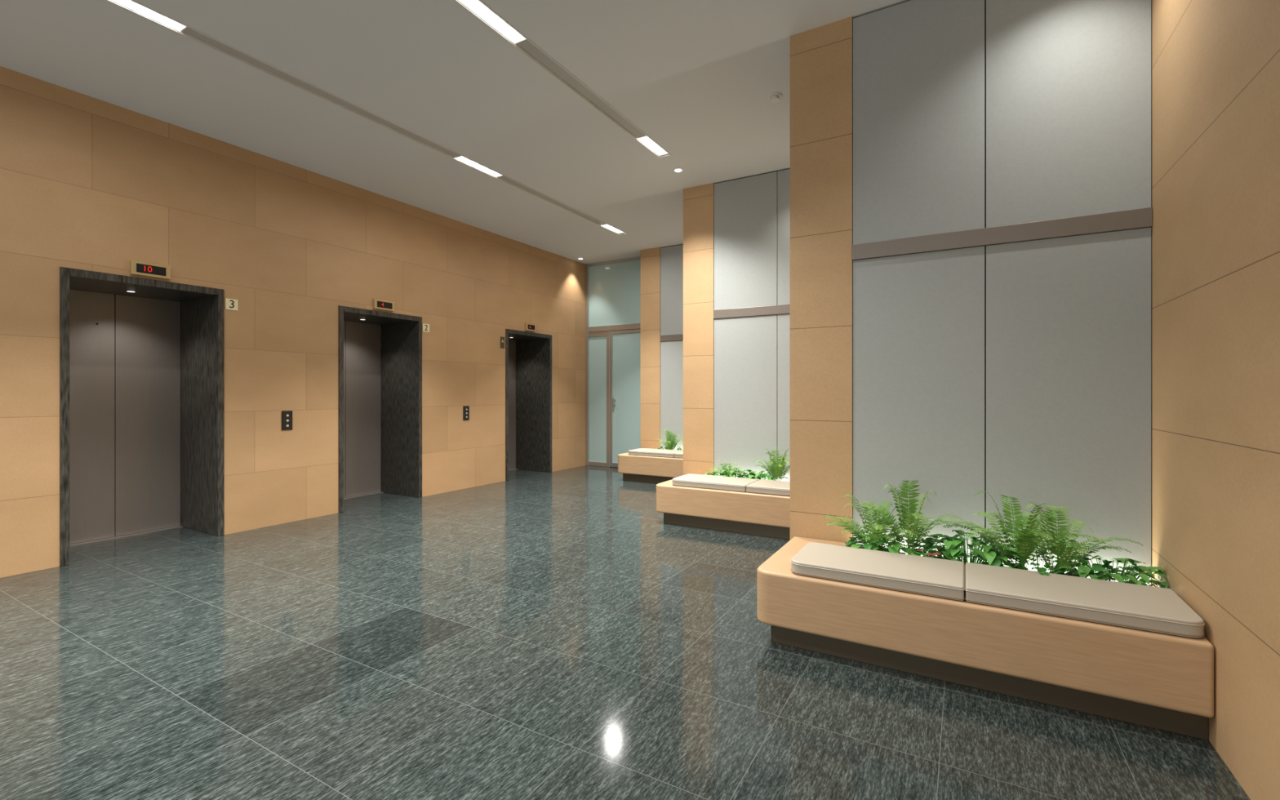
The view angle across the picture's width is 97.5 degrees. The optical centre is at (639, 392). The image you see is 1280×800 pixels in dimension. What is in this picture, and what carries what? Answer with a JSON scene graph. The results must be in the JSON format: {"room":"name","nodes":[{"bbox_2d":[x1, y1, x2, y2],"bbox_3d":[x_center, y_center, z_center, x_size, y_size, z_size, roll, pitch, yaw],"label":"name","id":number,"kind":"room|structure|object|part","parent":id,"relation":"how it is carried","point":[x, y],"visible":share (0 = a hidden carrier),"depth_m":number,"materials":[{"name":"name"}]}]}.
{"room":"elevator lobby","nodes":[
{"label":"elevator lobby","id":0,"kind":"room"},
{"bbox_2d":[0,66,586,577],"bbox_3d":[-4.634,-0.535,5.540,0.950,3.870,12.950,0,0,30],"label":"wall","id":1,"kind":"structure","parent":0,"point":[87,183],"depth_m":5.77,"materials":[{"name":"wood"}]},
{"bbox_2d":[59,266,223,566],"bbox_3d":[-4.737,0.193,5.227,0.845,2.413,1.153,0,0,30],"label":"elevator","id":2,"kind":"object","parent":1,"relation":"attached to","point":[141,360],"visible":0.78,"depth_m":5.50,"materials":[{"name":"metal"}]},
{"bbox_3d":[-5.203,0.220,5.194,0.030,2.337,0.520,0,0,30],"label":"door","id":3,"kind":"part","parent":2,"relation":"part of","materials":[{"name":"metal"}]},
{"bbox_2d":[124,289,136,292],"bbox_3d":[-4.739,-0.944,5.228,0.080,0.010,0.080,0,0,30],"label":"soffit light","id":4,"kind":"object","parent":2,"relation":"attached to","point":[129,291],"depth_m":5.21,"materials":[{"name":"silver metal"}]},
{"bbox_3d":[-4.941,0.220,5.648,0.030,2.337,0.520,0,0,30],"label":"door","id":5,"kind":"part","parent":2,"relation":"part of","materials":[{"name":"metal"}]},
{"bbox_2d":[129,259,170,279],"bbox_3d":[-4.367,-1.095,5.013,0.038,0.120,0.280,0,0,30],"label":"display","id":6,"kind":"object","parent":1,"relation":"attached to","point":[136,268],"visible":1,"depth_m":5.00,"materials":[{"name":"gold metal"}]},
{"bbox_2d":[225,297,238,311],"bbox_3d":[-4.056,-0.876,5.581,0.007,0.110,0.110,0,0,30],"label":"number plate","id":7,"kind":"object","parent":1,"relation":"attached to","point":[230,304],"visible":1,"depth_m":5.58,"materials":[{"name":"beige"}]},
{"bbox_2d":[281,410,292,430],"bbox_3d":[-3.789,0.297,6.034,0.016,0.205,0.110,0,0,30],"label":"panel","id":8,"kind":"object","parent":1,"relation":"attached to","point":[286,415],"visible":1,"depth_m":6.03,"materials":[{"name":"black plastic"}]},
{"bbox_2d":[338,305,422,512],"bbox_3d":[-3.572,0.193,7.239,0.845,2.413,1.153,0,0,30],"label":"elevator","id":9,"kind":"object","parent":1,"relation":"attached to","point":[380,353],"visible":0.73,"depth_m":7.62,"materials":[{"name":"metal"}]},
{"bbox_3d":[-4.039,0.220,7.207,0.030,2.337,0.520,0,0,30],"label":"door","id":10,"kind":"part","parent":9,"relation":"part of","materials":[{"name":"metal"}]},
{"bbox_3d":[-3.777,0.220,7.660,0.030,2.337,0.520,0,0,30],"label":"door","id":11,"kind":"part","parent":9,"relation":"part of","materials":[{"name":"metal"}]},
{"bbox_2d":[373,298,394,311],"bbox_3d":[-3.203,-1.095,7.026,0.038,0.120,0.280,0,0,30],"label":"display","id":12,"kind":"object","parent":1,"relation":"attached to","point":[382,304],"visible":1,"depth_m":7.00,"materials":[{"name":"gold metal"}]},
{"bbox_2d":[422,323,429,332],"bbox_3d":[-2.892,-0.875,7.594,0.007,0.110,0.110,0,0,30],"label":"number plate","id":13,"kind":"object","parent":1,"relation":"attached to","point":[425,326],"visible":1,"depth_m":7.59,"materials":[{"name":"beige"}]},
{"bbox_2d":[462,405,469,420],"bbox_3d":[-2.535,0.297,8.202,0.016,0.205,0.110,0,0,30],"label":"panel","id":14,"kind":"object","parent":1,"relation":"attached to","point":[465,408],"visible":1,"depth_m":8.19,"materials":[{"name":"black plastic"}]},
{"bbox_2d":[500,336,504,348],"bbox_3d":[-2.166,-0.790,8.849,0.007,0.180,0.090,0,0,30],"label":"accessibility sign","id":15,"kind":"object","parent":1,"relation":"attached to","point":[502,339],"visible":1,"depth_m":8.85,"materials":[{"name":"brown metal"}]},
{"bbox_2d":[505,328,551,480],"bbox_3d":[-2.200,0.193,9.611,0.845,2.413,1.143,0,0,30],"label":"elevator","id":16,"kind":"object","parent":1,"relation":"attached to","point":[528,355],"visible":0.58,"depth_m":10.04,"materials":[{"name":"stone"}]},
{"bbox_3d":[-2.406,0.220,10.030,0.030,2.337,0.514,0,0,30],"label":"door","id":17,"kind":"part","parent":16,"relation":"part of","materials":[{"name":"metal"}]},
{"bbox_2d":[524,322,536,331],"bbox_3d":[-1.831,-1.095,9.397,0.038,0.120,0.240,0,0,30],"label":"display","id":18,"kind":"object","parent":1,"relation":"attached to","point":[528,326],"visible":1,"depth_m":9.37,"materials":[{"name":"gold metal"}]},
{"bbox_2d":[0,0,910,264],"bbox_3d":[-1.448,-2.485,3.697,8.310,0.030,12.950,0,0,30],"label":"ceiling","id":19,"kind":"structure","parent":0,"point":[697,77],"depth_m":4.51,"materials":[{"name":"white paint"}]},
{"bbox_2d":[106,0,626,235],"bbox_3d":[-2.620,-2.499,4.647,0.144,0.071,9.444,0,0,30],"label":"recessed light slot","id":20,"kind":"object","parent":19,"relation":"attached to","point":[135,6],"visible":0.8,"depth_m":4.63,"materials":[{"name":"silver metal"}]},
{"bbox_2d":[120,0,187,31],"bbox_3d":[-3.226,-2.497,3.599,0.100,0.046,0.516,0,0,30],"label":"light panel","id":21,"kind":"object","parent":20,"relation":"on","point":[145,11],"depth_m":3.70,"materials":[{"name":"white plastic"}]},
{"bbox_2d":[454,155,502,177],"bbox_3d":[-1.749,-2.497,6.153,0.100,0.046,0.616,0,0,30],"label":"light panel","id":22,"kind":"object","parent":20,"relation":"on","point":[463,159],"depth_m":6.15,"materials":[{"name":"white plastic"}]},
{"bbox_2d":[601,223,623,233],"bbox_3d":[-0.402,-2.497,8.481,0.100,0.046,0.496,0,0,30],"label":"light panel","id":23,"kind":"object","parent":20,"relation":"on","point":[606,226],"depth_m":8.50,"materials":[{"name":"white plastic"}]},
{"bbox_2d":[453,0,671,158],"bbox_3d":[-1.540,-2.499,2.740,0.144,0.071,7.224,0,0,30],"label":"recessed light slot","id":24,"kind":"object","parent":19,"relation":"attached to","point":[483,12],"visible":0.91,"depth_m":4.28,"materials":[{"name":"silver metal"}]},
{"bbox_2d":[466,0,526,44],"bbox_3d":[-0.984,-2.497,3.700,0.100,0.046,0.596,0,0,30],"label":"light panel","id":25,"kind":"object","parent":24,"relation":"on","point":[483,12],"depth_m":3.76,"materials":[{"name":"white plastic"}]},
{"bbox_2d":[637,135,667,155],"bbox_3d":[0.135,-2.497,5.635,0.100,0.046,0.466,0,0,30],"label":"light panel","id":26,"kind":"object","parent":24,"relation":"on","point":[650,144],"depth_m":5.66,"materials":[{"name":"white plastic"}]},
{"bbox_2d":[673,168,683,172],"bbox_3d":[0.424,-2.465,6.224,0.110,0.008,0.110,0,0,30],"label":"recessed light","id":27,"kind":"object","parent":19,"relation":"in","point":[676,170],"visible":1,"depth_m":6.21,"materials":[{"name":"white plastic"}]},
{"bbox_2d":[767,92,782,102],"bbox_3d":[1.123,-2.452,4.676,0.120,0.036,0.120,0,0,30],"label":"smoke detector","id":28,"kind":"object","parent":19,"relation":"attached to","point":[774,97],"visible":1,"depth_m":4.65,"materials":[{"name":"white plastic"}]},
{"bbox_2d":[0,465,1250,799],"bbox_3d":[-1.535,1.420,3.747,8.110,0.040,12.950,0,0,30],"label":"floor","id":29,"kind":"structure","parent":0,"point":[531,635],"depth_m":2.68,"materials":[{"name":"stone"}]},
{"bbox_2d":[586,256,640,466],"bbox_3d":[-0.403,-0.535,10.457,1.447,3.868,0.080,0,0,30],"label":"frame","id":30,"kind":"object","parent":29,"relation":"on","point":[600,331],"visible":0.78,"depth_m":10.62,"materials":[{"name":"silver metal"}]},
{"bbox_2d":[589,259,640,462],"bbox_3d":[-0.401,-0.550,10.452,1.338,3.740,0.032,0,0,30],"label":"glass","id":31,"kind":"object","parent":30,"relation":"attached to","point":[615,289],"visible":0.74,"depth_m":10.46,"materials":[{"name":"teal"}]},
{"bbox_2d":[609,328,640,467],"bbox_3d":[-0.206,0.117,10.297,0.840,2.543,0.100,0,0,30],"label":"door","id":32,"kind":"structure","parent":30,"relation":"in","point":[634,331],"depth_m":10.49,"materials":[{"name":"silver metal"}]},
{"bbox_2d":[617,448,683,483],"bbox_3d":[0.634,1.156,8.852,1.852,0.486,0.860,0,0,30],"label":"bench","id":33,"kind":"object","parent":29,"relation":"on","point":[640,464],"visible":0.52,"depth_m":8.67,"materials":[{"name":"brown wood"}]},
{"bbox_2d":[628,448,683,457],"bbox_3d":[0.267,0.948,8.862,0.827,0.070,0.460,0,0,30],"label":"cushion","id":34,"kind":"object","parent":33,"relation":"on","point":[640,452],"depth_m":8.71,"materials":[{"name":"beige fabric"}]},
{"bbox_2d":[655,430,683,449],"bbox_3d":[0.515,0.826,9.193,0.533,0.425,0.301,0,0,30],"label":"potted fern","id":35,"kind":"object","parent":33,"relation":"on","point":[670,445],"visible":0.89,"depth_m":9.16,"materials":[{"name":"green plant"}]},
{"bbox_2d":[657,446,683,450],"bbox_3d":[0.472,0.959,9.199,0.556,0.158,0.331,0,0,30],"label":"pothos plant","id":36,"kind":"object","parent":33,"relation":"on","point":[679,448],"visible":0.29,"depth_m":9.20,"materials":[{"name":"green plant"}]},
{"bbox_2d":[674,451,683,458],"bbox_3d":[0.984,0.948,8.448,0.817,0.070,0.460,0,0,30],"label":"cushion","id":37,"kind":"object","parent":33,"relation":"on","point":[679,455],"depth_m":8.43,"materials":[{"name":"beige fabric"}]},
{"bbox_2d":[656,473,790,538],"bbox_3d":[1.156,1.156,5.934,1.838,0.486,0.860,0,0,30],"label":"bench","id":38,"kind":"object","parent":29,"relation":"on","point":[762,507],"visible":0.76,"depth_m":5.65,"materials":[{"name":"brown wood"}]},
{"bbox_2d":[672,473,759,492],"bbox_3d":[0.795,0.948,5.940,0.827,0.070,0.460,0,0,30],"label":"cushion","id":39,"kind":"object","parent":38,"relation":"on","point":[690,482],"depth_m":5.79,"materials":[{"name":"beige leather"}]},
{"bbox_2d":[708,458,746,477],"bbox_3d":[0.990,0.890,6.313,0.465,0.296,0.261,0,0,30],"label":"potted fern","id":40,"kind":"object","parent":38,"relation":"on","point":[727,474],"visible":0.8,"depth_m":6.32,"materials":[{"name":"green plant"}]},
{"bbox_2d":[704,467,764,479],"bbox_3d":[1.041,0.932,6.216,0.667,0.212,0.396,0,0,30],"label":"pothos plant","id":41,"kind":"object","parent":38,"relation":"on","point":[734,475],"visible":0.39,"depth_m":6.18,"materials":[{"name":"green plant"}]},
{"bbox_2d":[737,469,790,480],"bbox_3d":[1.292,0.946,6.072,0.634,0.184,0.394,0,0,30],"label":"pothos plant","id":42,"kind":"object","parent":38,"relation":"on","point":[769,477],"visible":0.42,"depth_m":6.06,"materials":[{"name":"green plant"}]},
{"bbox_2d":[746,479,790,496],"bbox_3d":[1.506,0.948,5.529,0.803,0.070,0.460,0,0,30],"label":"cushion","id":43,"kind":"object","parent":38,"relation":"on","point":[757,487],"depth_m":5.48,"materials":[{"name":"beige fabric"}]},
{"bbox_2d":[752,448,790,480],"bbox_3d":[1.473,0.814,6.014,0.579,0.447,0.312,0,0,30],"label":"potted fern","id":44,"kind":"object","parent":38,"relation":"on","point":[777,470],"visible":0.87,"depth_m":6.00,"materials":[{"name":"green plant"}]},
{"bbox_2d":[756,536,1214,740],"bbox_3d":[1.653,1.156,3.030,1.867,0.486,0.860,0,0,30],"label":"bench","id":45,"kind":"object","parent":29,"relation":"on","point":[1135,654],"visible":0.99,"depth_m":2.60,"materials":[{"name":"brown wood"}]},
{"bbox_2d":[791,542,964,600],"bbox_3d":[1.280,0.948,3.043,0.827,0.070,0.460,0,0,30],"label":"cushion","id":46,"kind":"object","parent":45,"relation":"on","point":[918,576],"depth_m":2.93,"materials":[{"name":"beige leather"}]},
{"bbox_2d":[824,493,934,551],"bbox_3d":[1.429,0.836,3.382,0.610,0.404,0.384,0,0,30],"label":"potted fern","id":47,"kind":"object","parent":45,"relation":"on","point":[874,529],"visible":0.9,"depth_m":3.39,"materials":[{"name":"green plant"}]},
{"bbox_2d":[844,531,953,560],"bbox_3d":[1.521,0.934,3.314,0.632,0.208,0.410,0,0,30],"label":"pothos plant","id":48,"kind":"object","parent":45,"relation":"on","point":[895,548],"visible":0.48,"depth_m":3.28,"materials":[{"name":"green plant"}]},
{"bbox_2d":[857,479,962,553],"bbox_3d":[1.579,0.771,3.332,0.581,0.534,0.308,0,0,30],"label":"potted fern","id":49,"kind":"object","parent":45,"relation":"on","point":[913,509],"visible":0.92,"depth_m":3.30,"materials":[{"name":"green plant"}]},
{"bbox_2d":[915,549,946,559],"bbox_3d":[1.617,0.942,3.136,0.190,0.088,0.185,0,0,30],"label":"leaf plant","id":50,"kind":"object","parent":45,"relation":"on","point":[927,553],"visible":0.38,"depth_m":3.17,"materials":[{"name":"plant"}]},
{"bbox_2d":[912,529,1029,569],"bbox_3d":[1.838,0.912,3.145,0.571,0.252,0.385,0,0,30],"label":"pothos plant","id":51,"kind":"object","parent":45,"relation":"on","point":[953,544],"visible":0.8,"depth_m":3.12,"materials":[{"name":"green plant"}]},
{"bbox_2d":[937,490,1105,568],"bbox_3d":[2.028,0.791,3.035,0.754,0.494,0.385,0,0,30],"label":"potted fern","id":52,"kind":"object","parent":45,"relation":"on","point":[1022,543],"visible":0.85,"depth_m":3.03,"materials":[{"name":"green plant"}]},
{"bbox_2d":[986,550,1080,577],"bbox_3d":[2.095,0.939,2.952,0.591,0.198,0.398,0,0,30],"label":"pothos plant","id":53,"kind":"object","parent":45,"relation":"on","point":[1042,569],"visible":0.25,"depth_m":2.97,"materials":[{"name":"green plant"}]},
{"bbox_2d":[986,501,1142,573],"bbox_3d":[2.209,0.810,2.958,0.652,0.456,0.338,0,0,30],"label":"potted fern","id":54,"kind":"object","parent":45,"relation":"on","point":[1062,548],"visible":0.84,"depth_m":2.94,"materials":[{"name":"green plant"}]},
{"bbox_2d":[965,562,1204,638],"bbox_3d":[2.003,0.948,2.625,0.832,0.070,0.460,0,0,30],"label":"cushion","id":55,"kind":"object","parent":45,"relation":"on","point":[1131,607],"depth_m":2.51,"materials":[{"name":"beige leather"}]},
{"bbox_2d":[1046,555,1168,588],"bbox_3d":[2.346,0.936,2.856,0.482,0.204,0.376,0,0,30],"label":"pothos plant","id":56,"kind":"object","parent":45,"relation":"on","point":[1105,571],"visible":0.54,"depth_m":2.82,"materials":[{"name":"green plant"}]},
{"bbox_2d":[640,247,661,448],"bbox_3d":[0.308,-0.535,9.853,0.385,3.870,0.535,0,0,30],"label":"wall","id":57,"kind":"structure","parent":0,"point":[650,258],"depth_m":9.61,"materials":[{"name":"wood"}]},
{"bbox_2d":[683,182,714,475],"bbox_3d":[1.310,-0.535,7.771,0.395,3.870,2.465,0,0,30],"label":"wall","id":58,"kind":"structure","parent":0,"point":[698,201],"depth_m":6.70,"materials":[{"name":"wood"}]},
{"bbox_2d":[715,168,790,183],"bbox_3d":[1.575,-0.535,6.327,1.511,3.870,0.170,0,0,30],"label":"wall","id":59,"kind":"structure","parent":0,"point":[788,168],"depth_m":6.37,"materials":[{"name":"black"}]},
{"bbox_2d":[714,314,777,479],"bbox_3d":[1.200,0.256,6.432,0.750,2.248,0.022,0,0,30],"label":"panel","id":60,"kind":"object","parent":59,"relation":"attached to","point":[745,348],"visible":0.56,"depth_m":6.42,"materials":[{"name":"white glass"}]},
{"bbox_2d":[714,171,777,310],"bbox_3d":[1.200,-1.715,6.432,0.750,1.486,0.022,0,0,30],"label":"panel","id":61,"kind":"object","parent":59,"relation":"attached to","point":[745,209],"visible":1,"depth_m":6.42,"materials":[{"name":"grey fabric"}]},
{"bbox_2d":[713,304,790,319],"bbox_3d":[1.524,-0.920,6.237,1.507,0.100,0.036,0,0,30],"label":"bronze bar","id":62,"kind":"object","parent":59,"relation":"attached to","point":[781,308],"visible":0.56,"depth_m":6.36,"materials":[{"name":"brown metal"}]},
{"bbox_2d":[777,313,790,481],"bbox_3d":[1.854,0.256,6.054,0.750,2.248,0.022,0,0,30],"label":"panel","id":63,"kind":"object","parent":59,"relation":"attached to","point":[783,320],"visible":0.25,"depth_m":6.20,"materials":[{"name":"white glass"}]},
{"bbox_2d":[777,168,790,305],"bbox_3d":[1.854,-1.715,6.054,0.750,1.486,0.022,0,0,30],"label":"panel","id":64,"kind":"object","parent":59,"relation":"attached to","point":[783,176],"visible":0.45,"depth_m":6.20,"materials":[{"name":"grey fabric"}]},
{"bbox_2d":[790,16,853,542],"bbox_3d":[1.831,-0.535,4.853,0.408,3.870,2.465,0,0,30],"label":"column","id":65,"kind":"structure","parent":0,"point":[821,57],"depth_m":3.78,"materials":[{"name":"wood"}]},
{"bbox_2d":[984,0,986,542],"bbox_3d":[2.094,-0.535,3.410,1.491,3.870,0.170,0,0,30],"label":"wall","id":66,"kind":"structure","parent":0,"point":[984,0],"depth_m":3.34,"materials":[{"name":"black"}]},
{"bbox_2d":[853,245,984,563],"bbox_3d":[1.723,0.256,3.513,0.740,2.248,0.022,0,0,30],"label":"panel","id":67,"kind":"object","parent":66,"relation":"attached to","point":[918,318],"visible":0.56,"depth_m":3.48,"materials":[{"name":"grey fabric"}]},
{"bbox_2d":[853,0,984,244],"bbox_3d":[1.723,-1.715,3.513,0.740,1.486,0.022,0,0,30],"label":"panel","id":68,"kind":"object","parent":66,"relation":"attached to","point":[918,65],"visible":1,"depth_m":3.49,"materials":[{"name":"grey fabric"}]},
{"bbox_2d":[852,207,1152,260],"bbox_3d":[2.042,-0.920,3.321,1.487,0.100,0.036,0,0,30],"label":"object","id":69,"kind":"object","parent":66,"relation":"attached to","point":[1140,218],"visible":1,"depth_m":3.25,"materials":[{"name":"brown"}]},
{"bbox_2d":[986,226,1151,586],"bbox_3d":[2.368,0.256,3.140,0.740,2.248,0.022,0,0,30],"label":"panel","id":70,"kind":"object","parent":66,"relation":"attached to","point":[1068,318],"visible":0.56,"depth_m":3.10,"materials":[{"name":"grey fabric"}]},
{"bbox_2d":[986,0,1151,227],"bbox_3d":[2.368,-1.715,3.140,0.740,1.486,0.022,0,0,30],"label":"panel","id":71,"kind":"object","parent":66,"relation":"attached to","point":[1068,82],"visible":1,"depth_m":3.13,"materials":[{"name":"grey fabric"}]},
{"bbox_2d":[1151,0,1279,799],"bbox_3d":[0.845,-0.535,-0.437,0.200,3.870,8.090,0,0,30],"label":"wall","id":72,"kind":"structure","parent":0,"point":[1215,64],"depth_m":2.12,"materials":[{"name":"wood"}]},
{"bbox_3d":[1.056,-0.535,9.244,1.520,3.870,0.170,0,0,30],"label":"wall","id":73,"kind":"structure","parent":0,"visible":0},
{"bbox_2d":[660,340,683,449],"bbox_3d":[0.679,0.256,9.351,0.754,2.248,0.022,0,0,30],"label":"panel","id":74,"kind":"object","parent":73,"relation":"attached to","point":[671,352],"visible":0.31,"depth_m":9.42,"materials":[{"name":"white glass"}]},
{"bbox_2d":[660,244,683,335],"bbox_3d":[0.679,-1.715,9.351,0.754,1.486,0.022,0,0,30],"label":"panel","id":75,"kind":"object","parent":73,"relation":"attached to","point":[671,257],"visible":0.56,"depth_m":9.42,"materials":[{"name":"grey fabric"}]},
{"bbox_2d":[660,333,683,341],"bbox_3d":[1.004,-0.920,9.154,1.516,0.100,0.036,0,0,30],"label":"bronze bar","id":76,"kind":"object","parent":73,"relation":"attached to","point":[668,337],"visible":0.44,"depth_m":9.41,"materials":[{"name":"brown metal"}]}
]}

